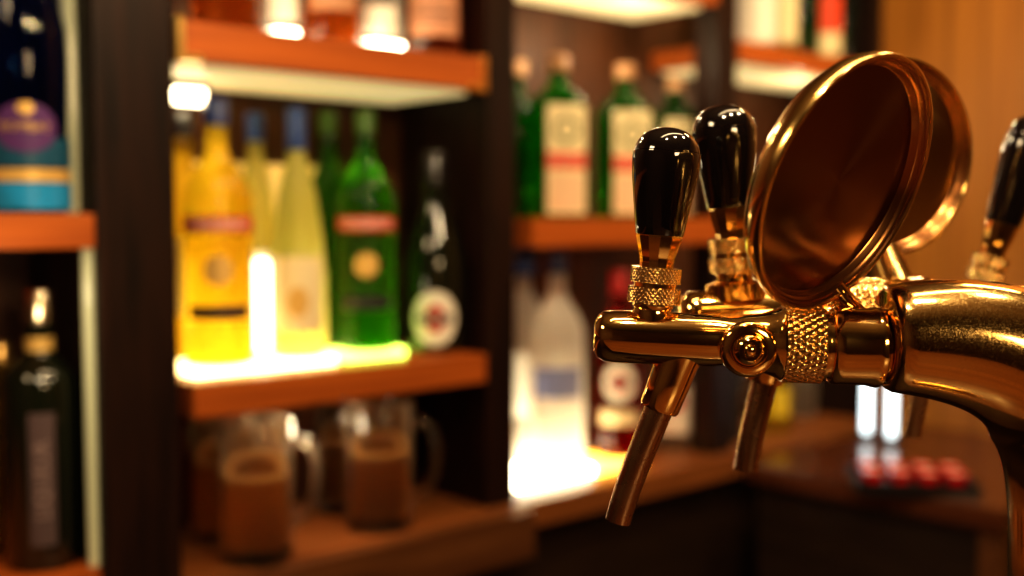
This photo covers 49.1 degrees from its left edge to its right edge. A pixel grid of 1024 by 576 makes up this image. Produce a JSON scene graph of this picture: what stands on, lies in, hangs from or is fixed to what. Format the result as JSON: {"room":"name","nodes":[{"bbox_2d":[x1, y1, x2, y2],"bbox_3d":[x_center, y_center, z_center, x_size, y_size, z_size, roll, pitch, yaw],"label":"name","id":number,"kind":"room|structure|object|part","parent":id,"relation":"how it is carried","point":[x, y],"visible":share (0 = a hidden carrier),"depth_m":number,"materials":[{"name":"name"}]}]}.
{"room":"bar","nodes":[
{"label":"bar","id":0,"kind":"room"},
{"bbox_2d":[0,0,792,526],"bbox_3d":[-0.660,0.009,1.472,3.600,2.700,0.140,-3,5,-42],"label":"wall","id":1,"kind":"structure","parent":0,"point":[593,44],"depth_m":2.01,"materials":[{"name":"brown wood"}]},
{"bbox_2d":[0,213,94,249],"bbox_3d":[-1.157,-0.034,0.762,1.674,0.038,0.225,-3,5,-42],"label":"wooden shelf","id":2,"kind":"object","parent":1,"relation":"attached to","point":[17,230],"visible":1,"depth_m":1.21,"materials":[{"name":"orange wood"}]},
{"bbox_2d":[0,0,71,212],"bbox_3d":[-0.535,-0.282,1.227,0.091,0.400,0.092,-2,4,-23],"label":"bottle","id":3,"kind":"object","parent":2,"relation":"on","point":[35,145],"visible":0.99,"depth_m":1.20,"materials":[{"name":"blue glass"}]},
{"bbox_2d":[193,161,316,211],"bbox_3d":[-0.397,-0.048,1.602,0.301,0.282,0.008,-3,5,-42],"label":"light panel","id":4,"kind":"object","parent":1,"relation":"attached to","point":[274,171],"visible":0.02,"depth_m":1.64,"materials":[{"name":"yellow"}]},
{"bbox_2d":[172,16,486,103],"bbox_3d":[-0.288,-0.301,1.531,0.472,0.054,0.234,-3,5,-42],"label":"wooden shelf","id":5,"kind":"object","parent":1,"relation":"attached to","point":[226,57],"visible":0.83,"depth_m":1.45,"materials":[{"name":"orange wood"},{"name":"pale frosted glass"}]},
{"bbox_2d":[172,0,189,20],"bbox_3d":[-0.427,-0.465,1.451,0.044,0.290,0.044,-1,4,-16],"label":"bottle","id":6,"kind":"object","parent":5,"relation":"on","point":[179,7],"visible":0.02,"depth_m":1.44,"materials":[{"name":"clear glass"}]},
{"bbox_2d":[173,79,207,104],"bbox_3d":[-0.423,-0.254,1.454,0.052,0.029,0.024,-3,5,-42],"label":"lamp","id":7,"kind":"object","parent":5,"relation":"attached to","point":[184,91],"visible":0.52,"depth_m":1.45,"materials":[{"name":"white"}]},
{"bbox_2d":[173,88,204,104],"bbox_3d":[-0.423,-0.249,1.454,0.046,0.018,0.020,-3,5,-42],"label":"diffuser","id":8,"kind":"object","parent":7,"relation":"attached to","point":[195,96],"depth_m":1.45,"materials":[{"name":"beige plastic"}]},
{"bbox_2d":[190,0,260,29],"bbox_3d":[-0.359,-0.467,1.397,0.086,0.300,0.087,-1,4,-14],"label":"bottle","id":9,"kind":"object","parent":5,"relation":"on","point":[238,13],"visible":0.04,"depth_m":1.37,"materials":[{"name":"orange"}]},
{"bbox_2d":[270,28,298,33],"bbox_3d":[-0.305,-0.326,1.456,0.030,0.012,0.060,-3,5,-42],"label":"light panel","id":10,"kind":"object","parent":5,"relation":"on","point":[278,29],"visible":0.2,"depth_m":1.43,"materials":[{"name":"white plastic"}]},
{"bbox_2d":[263,0,301,32],"bbox_3d":[-0.299,-0.482,1.452,0.050,0.300,0.051,-1,4,-11],"label":"bottle","id":11,"kind":"object","parent":10,"relation":"on","point":[282,14],"visible":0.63,"depth_m":1.44,"materials":[{"name":"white glass"}]},
{"bbox_3d":[-0.293,-0.277,1.537,0.448,0.006,0.181,-3,5,-42],"label":"light panel","id":12,"kind":"part","parent":5,"relation":"part of","materials":[{"name":"beige plastic"}]},
{"bbox_2d":[305,0,360,41],"bbox_3d":[-0.242,-0.473,1.504,0.074,0.300,0.075,-1,4,-9],"label":"bottle","id":13,"kind":"object","parent":5,"relation":"on","point":[333,19],"visible":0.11,"depth_m":1.48,"materials":[{"name":"orange glass"}]},
{"bbox_2d":[362,40,403,47],"bbox_3d":[-0.192,-0.333,1.560,0.051,0.012,0.068,-3,5,-42],"label":"light panel","id":14,"kind":"object","parent":5,"relation":"on","point":[372,41],"visible":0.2,"depth_m":1.53,"materials":[{"name":"white plastic"}]},
{"bbox_2d":[360,0,402,43],"bbox_3d":[-0.183,-0.489,1.557,0.060,0.300,0.061,0,4,-7],"label":"bottle","id":15,"kind":"object","parent":14,"relation":"on","point":[380,20],"visible":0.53,"depth_m":1.54,"materials":[{"name":"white glass"}]},
{"bbox_2d":[406,0,460,54],"bbox_3d":[-0.114,-0.480,1.620,0.080,0.300,0.081,0,4,-4],"label":"bottle","id":16,"kind":"object","parent":5,"relation":"on","point":[431,25],"visible":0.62,"depth_m":1.59,"materials":[{"name":"brown glass"}]},
{"bbox_2d":[179,342,485,418],"bbox_3d":[-0.284,0.121,1.563,0.456,0.041,0.231,-3,5,-42],"label":"wooden shelf","id":17,"kind":"object","parent":1,"relation":"attached to","point":[205,397],"visible":0.59,"depth_m":1.45,"materials":[{"name":"orange wood"}]},
{"bbox_2d":[174,111,195,358],"bbox_3d":[-0.437,-0.070,1.493,0.080,0.325,0.081,-1,4,-16],"label":"bottle","id":18,"kind":"object","parent":17,"relation":"on","point":[185,166],"visible":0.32,"depth_m":1.47,"materials":[{"name":"yellow glass"}]},
{"bbox_2d":[178,353,336,377],"bbox_3d":[-0.345,0.099,1.484,0.206,0.012,0.094,-3,5,-42],"label":"light panel","id":19,"kind":"object","parent":17,"relation":"on","point":[272,363],"visible":0.51,"depth_m":1.44,"materials":[{"name":"beige plastic"}]},
{"bbox_2d":[181,97,254,366],"bbox_3d":[-0.372,-0.071,1.416,0.088,0.335,0.090,-1,4,-15],"label":"bottle","id":20,"kind":"object","parent":19,"relation":"on","point":[217,203],"visible":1,"depth_m":1.39,"materials":[{"name":"yellow glass"},{"name":"yellow paper"},{"name":"blue metal"}]},
{"bbox_2d":[243,112,274,262],"bbox_3d":[-0.355,-0.077,1.554,0.068,0.330,0.069,-1,4,-13],"label":"bottle","id":21,"kind":"object","parent":19,"relation":"on","point":[255,174],"visible":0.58,"depth_m":1.53,"materials":[{"name":"beige"}]},
{"bbox_2d":[254,258,271,357],"bbox_3d":[-0.333,0.026,1.493,0.024,0.132,0.024,-3,5,-42],"label":"lamp","id":22,"kind":"object","parent":19,"relation":"on","point":[262,298],"visible":0.95,"depth_m":1.48,"materials":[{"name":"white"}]},
{"bbox_2d":[270,107,326,357],"bbox_3d":[-0.288,-0.075,1.506,0.076,0.332,0.077,-1,4,-11],"label":"bottle","id":23,"kind":"object","parent":19,"relation":"on","point":[298,275],"visible":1,"depth_m":1.48,"materials":[{"name":"beige glass"}]},
{"bbox_2d":[312,111,344,345],"bbox_3d":[-0.269,-0.087,1.646,0.068,0.340,0.068,-1,4,-9],"label":"wine bottle","id":24,"kind":"object","parent":17,"relation":"on","point":[328,179],"visible":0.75,"depth_m":1.62,"materials":[{"name":"green glass"}]},
{"bbox_2d":[325,346,405,361],"bbox_3d":[-0.211,0.092,1.598,0.099,0.012,0.066,-3,5,-42],"label":"light panel","id":25,"kind":"object","parent":17,"relation":"on","point":[343,355],"visible":0.61,"depth_m":1.57,"materials":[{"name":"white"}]},
{"bbox_2d":[336,110,395,350],"bbox_3d":[-0.206,-0.081,1.580,0.082,0.335,0.084,0,4,-7],"label":"bottle","id":26,"kind":"object","parent":25,"relation":"on","point":[365,208],"visible":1,"depth_m":1.55,"materials":[{"name":"green glass"}]},
{"bbox_2d":[405,151,463,353],"bbox_3d":[-0.115,-0.054,1.659,0.087,0.295,0.089,0,4,-4],"label":"wine bottle","id":27,"kind":"object","parent":17,"relation":"on","point":[434,271],"visible":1,"depth_m":1.63,"materials":[{"name":"black glass"}]},
{"bbox_2d":[515,218,714,246],"bbox_3d":[0.129,-0.099,1.936,0.457,0.045,0.217,-3,5,-42],"label":"wooden shelf","id":28,"kind":"object","parent":1,"relation":"attached to","point":[529,232],"visible":0.49,"depth_m":1.78,"materials":[{"name":"orange wood"}]},
{"bbox_2d":[515,60,532,217],"bbox_3d":[0.008,-0.248,1.877,0.071,0.261,0.092,1,4,20],"label":"bottle","id":29,"kind":"object","parent":28,"relation":"on","point":[523,100],"visible":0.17,"depth_m":1.83,"materials":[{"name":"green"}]},
{"bbox_2d":[528,54,588,217],"bbox_3d":[0.075,-0.245,1.813,0.092,0.261,0.071,-1,4,-20],"label":"bottle","id":30,"kind":"object","parent":28,"relation":"on","point":[558,116],"visible":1,"depth_m":1.78,"materials":[{"name":"green glass"}]},
{"bbox_3d":[0.087,-0.153,1.786,0.058,0.058,0.001,-1,4,-20],"label":"panel","id":31,"kind":"part","parent":30,"relation":"part of","materials":[{"name":"paper"}]},
{"bbox_2d":[595,63,653,217],"bbox_3d":[0.193,-0.251,1.920,0.092,0.261,0.071,-1,4,-16],"label":"bottle","id":32,"kind":"object","parent":28,"relation":"on","point":[624,117],"visible":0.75,"depth_m":1.89,"materials":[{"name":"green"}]},
{"bbox_3d":[0.203,-0.160,1.892,0.058,0.058,0.001,-1,4,-16],"label":"panel","id":33,"kind":"part","parent":32,"relation":"part of","materials":[{"name":"paper"}]},
{"bbox_2d":[653,77,693,217],"bbox_3d":[0.305,-0.262,2.095,0.092,0.261,0.071,-1,4,-14],"label":"bottle","id":34,"kind":"object","parent":28,"relation":"on","point":[675,114],"visible":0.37,"depth_m":2.07,"materials":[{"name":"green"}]},
{"bbox_2d":[517,0,717,20],"bbox_3d":[0.114,-0.512,1.901,0.492,0.041,0.210,-3,5,-42],"label":"wooden shelf","id":35,"kind":"object","parent":1,"relation":"attached to","point":[631,10],"visible":1,"depth_m":1.98,"materials":[{"name":"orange wood"}]},
{"bbox_2d":[652,40,842,91],"bbox_3d":[0.520,-0.444,2.275,0.477,0.043,0.210,-3,5,-42],"label":"wooden shelf","id":36,"kind":"object","parent":1,"relation":"attached to","point":[758,65],"visible":0.66,"depth_m":2.16,"materials":[{"name":"orange wood"}]},
{"bbox_3d":[0.517,-0.426,2.280,0.453,0.006,0.160,-3,5,-42],"label":"light panel","id":37,"kind":"part","parent":36,"relation":"part of","materials":[{"name":"beige plastic"}]},
{"bbox_2d":[737,0,777,46],"bbox_3d":[0.471,-0.609,2.152,0.080,0.300,0.081,1,4,12],"label":"bottle","id":38,"kind":"object","parent":36,"relation":"on","point":[757,20],"visible":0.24,"depth_m":2.12,"materials":[{"name":"clear glass"}]},
{"bbox_3d":[0.471,-0.594,2.154,0.080,0.270,0.080,1,4,12],"label":"glass","id":39,"kind":"part","parent":38,"relation":"part of","materials":[{"name":"yellow glass"}]},
{"bbox_2d":[777,0,800,50],"bbox_3d":[0.535,-0.607,2.211,0.068,0.290,0.069,1,4,13],"label":"bottle","id":40,"kind":"object","parent":36,"relation":"on","point":[788,36],"visible":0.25,"depth_m":2.19,"materials":[{"name":"beige glass"}]},
{"bbox_2d":[800,0,819,53],"bbox_3d":[0.592,-0.620,2.263,0.060,0.310,0.060,1,4,14],"label":"wine bottle","id":41,"kind":"object","parent":36,"relation":"on","point":[809,9],"visible":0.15,"depth_m":2.24,"materials":[{"name":"green glass"}]},
{"bbox_2d":[819,0,843,57],"bbox_3d":[0.649,-0.619,2.314,0.072,0.300,0.073,1,4,15],"label":"bottle","id":42,"kind":"object","parent":36,"relation":"on","point":[831,11],"visible":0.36,"depth_m":2.29,"materials":[{"name":"red glass"}]},
{"bbox_2d":[843,0,858,58],"bbox_3d":[0.706,-0.622,2.366,0.052,0.300,0.052,1,4,16],"label":"bottle","id":43,"kind":"object","parent":36,"relation":"on","point":[851,7],"visible":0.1,"depth_m":2.35,"materials":[{"name":"grey glass"}]},
{"bbox_2d":[874,0,1023,434],"bbox_3d":[1.762,0.013,1.410,0.101,2.700,3.210,-3,5,-42],"label":"wall","id":44,"kind":"structure","parent":0,"point":[978,45],"depth_m":2.25,"materials":[{"name":"orange wood"}]},
{"bbox_3d":[0.420,1.480,0.373,3.600,0.100,3.350,-3,5,-42],"label":"floor","id":45,"kind":"structure","parent":0,"visible":0},
{"bbox_2d":[181,412,886,575],"bbox_3d":[-0.516,0.857,1.378,3.377,1.020,0.260,-3,5,-42],"label":"countertop","id":46,"kind":"structure","parent":45,"relation":"on","point":[695,514],"depth_m":1.81,"materials":[{"name":"brown wood"}]},
{"bbox_2d":[0,557,100,575],"bbox_3d":[-1.159,0.360,0.788,1.675,0.025,0.220,-3,5,-42],"label":"wooden shelf","id":47,"kind":"object","parent":46,"relation":"on","point":[81,568],"visible":0.27,"depth_m":1.26,"materials":[{"name":"orange wood"}]},
{"bbox_2d":[0,341,11,556],"bbox_3d":[-0.604,0.189,1.330,0.064,0.250,0.065,-2,4,-25],"label":"bottle","id":48,"kind":"object","parent":47,"relation":"on","point":[5,346],"visible":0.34,"depth_m":1.31,"materials":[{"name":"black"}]},
{"bbox_2d":[1,289,82,572],"bbox_3d":[-0.537,0.159,1.279,0.082,0.315,0.084,-1,4,-23],"label":"bottle","id":49,"kind":"object","parent":47,"relation":"on","point":[40,390],"visible":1,"depth_m":1.25,"materials":[{"name":"black glass"}]},
{"bbox_2d":[28,0,181,575],"bbox_3d":[-0.504,-0.443,1.328,0.106,1.580,0.220,-3,5,-42],"label":"divider","id":50,"kind":"object","parent":46,"relation":"on","point":[124,48],"depth_m":1.27,"materials":[{"name":"brown wood"}]},
{"bbox_3d":[-0.501,-0.457,1.262,0.022,0.743,0.022,-3,5,-42],"label":"glass strip","id":51,"kind":"part","parent":50,"relation":"part of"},
{"bbox_3d":[-0.476,0.136,1.268,0.014,0.361,0.014,-3,5,-42],"label":"glass strip","id":52,"kind":"part","parent":50,"relation":"part of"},
{"bbox_2d":[188,411,259,546],"bbox_3d":[-0.383,0.248,1.525,0.095,0.178,0.122,1,4,16],"label":"beer mug","id":53,"kind":"object","parent":46,"relation":"on","point":[202,433],"visible":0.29,"depth_m":1.47,"materials":[{"name":"orange"}]},
{"bbox_2d":[217,412,320,567],"bbox_3d":[-0.318,0.253,1.435,0.095,0.178,0.122,2,4,29],"label":"beer mug","id":54,"kind":"object","parent":46,"relation":"on","point":[257,522],"visible":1,"depth_m":1.39,"materials":[{"name":"clear glass"}]},
{"bbox_3d":[-0.269,0.249,1.456,0.043,0.119,0.012,-2,4,-30],"label":"handle","id":55,"kind":"part","parent":54,"relation":"part of","materials":[{"name":"clear glass"}]},
{"bbox_2d":[317,400,345,515],"bbox_3d":[-0.229,0.239,1.670,0.122,0.178,0.095,-1,4,-23],"label":"beer mug","id":56,"kind":"object","parent":46,"relation":"on","point":[330,415],"visible":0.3,"depth_m":1.62,"materials":[{"name":"orange"}]},
{"bbox_3d":[-0.829,0.415,0.905,2.315,0.071,0.025,-3,5,-42],"label":"rail","id":57,"kind":"part","parent":46,"relation":"part of","materials":[{"name":"brown wood"}]},
{"bbox_2d":[345,395,441,534],"bbox_3d":[-0.174,0.245,1.575,0.122,0.178,0.095,-3,4,-38],"label":"beer mug","id":58,"kind":"object","parent":46,"relation":"on","point":[380,496],"visible":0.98,"depth_m":1.53,"materials":[{"name":"orange"}]},
{"bbox_3d":[-0.121,0.241,1.574,0.043,0.119,0.012,0,4,-7],"label":"handle","id":59,"kind":"part","parent":58,"relation":"part of","materials":[{"name":"clear glass"}]},
{"bbox_2d":[401,0,514,507],"bbox_3d":[-0.086,-0.466,1.715,0.056,1.580,0.210,-3,5,-42],"label":"divider","id":60,"kind":"object","parent":46,"relation":"on","point":[474,422],"visible":0.61,"depth_m":1.67,"materials":[{"name":"brown wood"}]},
{"bbox_2d":[515,463,592,489],"bbox_3d":[0.022,0.308,1.892,0.175,0.012,0.153,-3,5,-42],"label":"light panel","id":61,"kind":"object","parent":46,"relation":"on","point":[525,476],"visible":0.46,"depth_m":1.84,"materials":[{"name":"white plastic"}]},
{"bbox_2d":[515,247,538,462],"bbox_3d":[0.019,0.107,1.938,0.068,0.385,0.069,0,4,1],"label":"bottle","id":62,"kind":"object","parent":61,"relation":"on","point":[526,258],"visible":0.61,"depth_m":1.91,"materials":[{"name":"clear glass"}]},
{"bbox_2d":[530,248,584,472],"bbox_3d":[0.076,0.118,1.870,0.092,0.370,0.093,0,4,2],"label":"bottle","id":63,"kind":"object","parent":61,"relation":"on","point":[557,335],"visible":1,"depth_m":1.84,"materials":[{"name":"clear glass"}]},
{"bbox_2d":[584,452,623,474],"bbox_3d":[0.159,0.304,1.958,0.120,0.012,0.090,-3,5,-42],"label":"light panel","id":64,"kind":"object","parent":46,"relation":"on","point":[601,465],"visible":0.28,"depth_m":1.92,"materials":[{"name":"white plastic"}]},
{"bbox_2d":[596,269,642,458],"bbox_3d":[0.190,0.132,1.975,0.082,0.330,0.084,0,4,6],"label":"bottle","id":65,"kind":"object","parent":64,"relation":"on","point":[619,386],"visible":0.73,"depth_m":1.95,"materials":[{"name":"red glass"}]},
{"bbox_2d":[659,306,690,448],"bbox_3d":[0.311,0.160,2.118,0.076,0.280,0.077,1,4,8],"label":"bottle","id":66,"kind":"object","parent":46,"relation":"on","point":[677,433],"visible":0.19,"depth_m":2.09,"materials":[{"name":"clear glass"}]},
{"bbox_3d":[0.311,0.174,2.119,0.076,0.252,0.076,1,4,8],"label":"glass","id":67,"kind":"part","parent":66,"relation":"part of","materials":[{"name":"white"}]},
{"bbox_2d":[690,0,736,454],"bbox_3d":[0.370,-0.486,2.034,0.062,1.580,0.050,-3,5,-42],"label":"divider","id":68,"kind":"object","parent":46,"relation":"on","point":[715,26],"visible":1,"depth_m":2.04,"materials":[{"name":"brown wood"}]},
{"bbox_2d":[732,373,743,441],"bbox_3d":[0.411,0.146,2.186,0.080,0.300,0.080,1,4,11],"label":"bottle","id":69,"kind":"object","parent":46,"relation":"on","point":[738,381],"visible":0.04,"depth_m":2.16,"materials":[{"name":"grey glass"}]},
{"bbox_2d":[766,382,793,430],"bbox_3d":[0.542,0.159,2.292,0.068,0.260,0.069,1,4,13],"label":"bottle","id":70,"kind":"object","parent":46,"relation":"on","point":[781,415],"visible":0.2,"depth_m":2.27,"materials":[{"name":"yellow glass"}]},
{"bbox_2d":[793,383,815,416],"bbox_3d":[0.631,0.144,2.453,0.072,0.270,0.072,1,4,14],"label":"bottle","id":71,"kind":"object","parent":46,"relation":"on","point":[804,404],"visible":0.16,"depth_m":2.43,"materials":[{"name":"clear glass"}]},
{"bbox_2d":[793,0,881,417],"bbox_3d":[0.707,-0.511,2.442,0.027,1.580,0.200,-3,5,-42],"label":"divider","id":72,"kind":"object","parent":46,"relation":"on","point":[844,400],"visible":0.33,"depth_m":2.42,"materials":[{"name":"brown wood"}]},
{"bbox_2d":[855,385,877,439],"bbox_3d":[0.697,0.186,2.198,0.044,0.219,0.044,-3,5,-42],"label":"lamp","id":73,"kind":"object","parent":46,"relation":"on","point":[865,433],"visible":0.67,"depth_m":2.19,"materials":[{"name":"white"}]},
{"bbox_2d":[746,424,1007,575],"bbox_3d":[0.779,0.816,2.041,0.567,1.020,0.460,-3,5,-42],"label":"bar counter","id":74,"kind":"object","parent":45,"relation":"on","point":[812,520],"visible":0.74,"depth_m":1.89,"materials":[{"name":"brown wood"}]},
{"bbox_2d":[879,391,902,443],"bbox_3d":[0.732,0.168,2.154,0.044,0.259,0.044,-3,5,-42],"label":"lamp","id":75,"kind":"object","parent":74,"relation":"on","point":[890,437],"visible":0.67,"depth_m":2.15,"materials":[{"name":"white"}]},
{"bbox_2d":[846,464,981,499],"bbox_3d":[0.641,0.310,1.800,0.184,0.020,0.136,1,4,10],"label":"serving tray","id":76,"kind":"object","parent":74,"relation":"on","point":[972,490],"visible":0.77,"depth_m":1.74,"materials":[{"name":"black"}]},
{"bbox_2d":[857,460,878,478],"bbox_3d":[0.584,0.299,1.835,0.035,0.026,0.035,0,4,0],"label":"cup","id":77,"kind":"object","parent":76,"relation":"on","point":[862,464],"visible":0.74,"depth_m":1.83,"materials":[{"name":"red"}]},
{"bbox_2d":[862,468,884,481],"bbox_3d":[0.574,0.302,1.780,0.035,0.026,0.035,0,4,0],"label":"cup","id":78,"kind":"object","parent":76,"relation":"on","point":[869,474],"visible":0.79,"depth_m":1.77,"materials":[{"name":"red"}]},
{"bbox_2d":[884,461,905,479],"bbox_3d":[0.625,0.299,1.828,0.035,0.026,0.035,0,4,0],"label":"cup","id":79,"kind":"object","parent":76,"relation":"on","point":[888,465],"visible":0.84,"depth_m":1.82,"materials":[{"name":"red"}]},
{"bbox_2d":[889,469,912,482],"bbox_3d":[0.616,0.302,1.773,0.035,0.026,0.035,0,4,0],"label":"cup","id":80,"kind":"object","parent":76,"relation":"on","point":[897,475],"visible":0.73,"depth_m":1.76,"materials":[{"name":"red"}]},
{"bbox_2d":[911,462,932,480],"bbox_3d":[0.666,0.299,1.821,0.035,0.026,0.035,0,4,0],"label":"cup","id":81,"kind":"object","parent":76,"relation":"on","point":[915,466],"visible":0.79,"depth_m":1.81,"materials":[{"name":"red"}]},
{"bbox_2d":[917,470,940,484],"bbox_3d":[0.657,0.303,1.766,0.035,0.026,0.035,0,4,0],"label":"cup","id":82,"kind":"object","parent":76,"relation":"on","point":[924,476],"visible":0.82,"depth_m":1.75,"materials":[{"name":"red"}]},
{"bbox_2d":[938,463,960,481],"bbox_3d":[0.708,0.300,1.814,0.035,0.026,0.035,0,4,0],"label":"cup","id":83,"kind":"object","parent":76,"relation":"on","point":[942,467],"visible":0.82,"depth_m":1.81,"materials":[{"name":"red"}]},
{"bbox_2d":[945,470,968,485],"bbox_3d":[0.698,0.303,1.759,0.035,0.026,0.035,0,4,0],"label":"cup","id":84,"kind":"object","parent":76,"relation":"on","point":[952,477],"visible":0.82,"depth_m":1.75,"materials":[{"name":"red"}]},
{"bbox_3d":[0.728,0.853,1.722,0.030,0.985,0.035,-3,5,-42],"label":"corner post","id":85,"kind":"part","parent":74,"relation":"part of","materials":[{"name":"brown wood"}]},
{"bbox_3d":[0.194,0.892,0.191,2.770,1.095,0.680,-3,5,-42],"label":"countertop","id":86,"kind":"structure","parent":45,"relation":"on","visible":0},
{"bbox_2d":[593,51,1023,575],"bbox_3d":[0.262,0.086,0.663,0.439,0.457,0.322,0,4,0],"label":"tower","id":87,"kind":"object","parent":86,"relation":"on","point":[870,162],"visible":1,"depth_m":0.57,"materials":[{"name":"gold metal"}]},
{"bbox_2d":[593,127,892,525],"bbox_3d":[0.120,0.021,0.579,0.156,0.209,0.046,0,4,0],"label":"tap","id":88,"kind":"object","parent":87,"relation":"on","point":[849,228],"depth_m":0.57,"materials":[{"name":"gold metal"}]},
{"bbox_2d":[675,104,933,472],"bbox_3d":[0.183,0.001,0.683,0.169,0.221,0.059,0,4,0],"label":"tap","id":89,"kind":"object","parent":87,"relation":"on","point":[725,135],"depth_m":0.66,"materials":[{"name":"gold metal"}]},
{"bbox_3d":[0.175,0.009,0.586,0.026,0.028,0.014,-1,4,-15],"label":"medallion stem","id":90,"kind":"part","parent":87,"relation":"part of","materials":[{"name":"gold metal"}]},
{"bbox_3d":[0.248,-0.007,0.722,0.023,0.042,0.037,-2,4,-26],"label":"medallion stem","id":91,"kind":"part","parent":87,"relation":"part of","materials":[{"name":"gold metal"}]},
{"bbox_2d":[902,116,1023,438],"bbox_3d":[0.364,-0.008,0.797,0.166,0.231,0.043,0,4,0],"label":"tap","id":92,"kind":"object","parent":87,"relation":"on","point":[1005,212],"depth_m":0.79,"materials":[{"name":"gold metal"}]}
]}

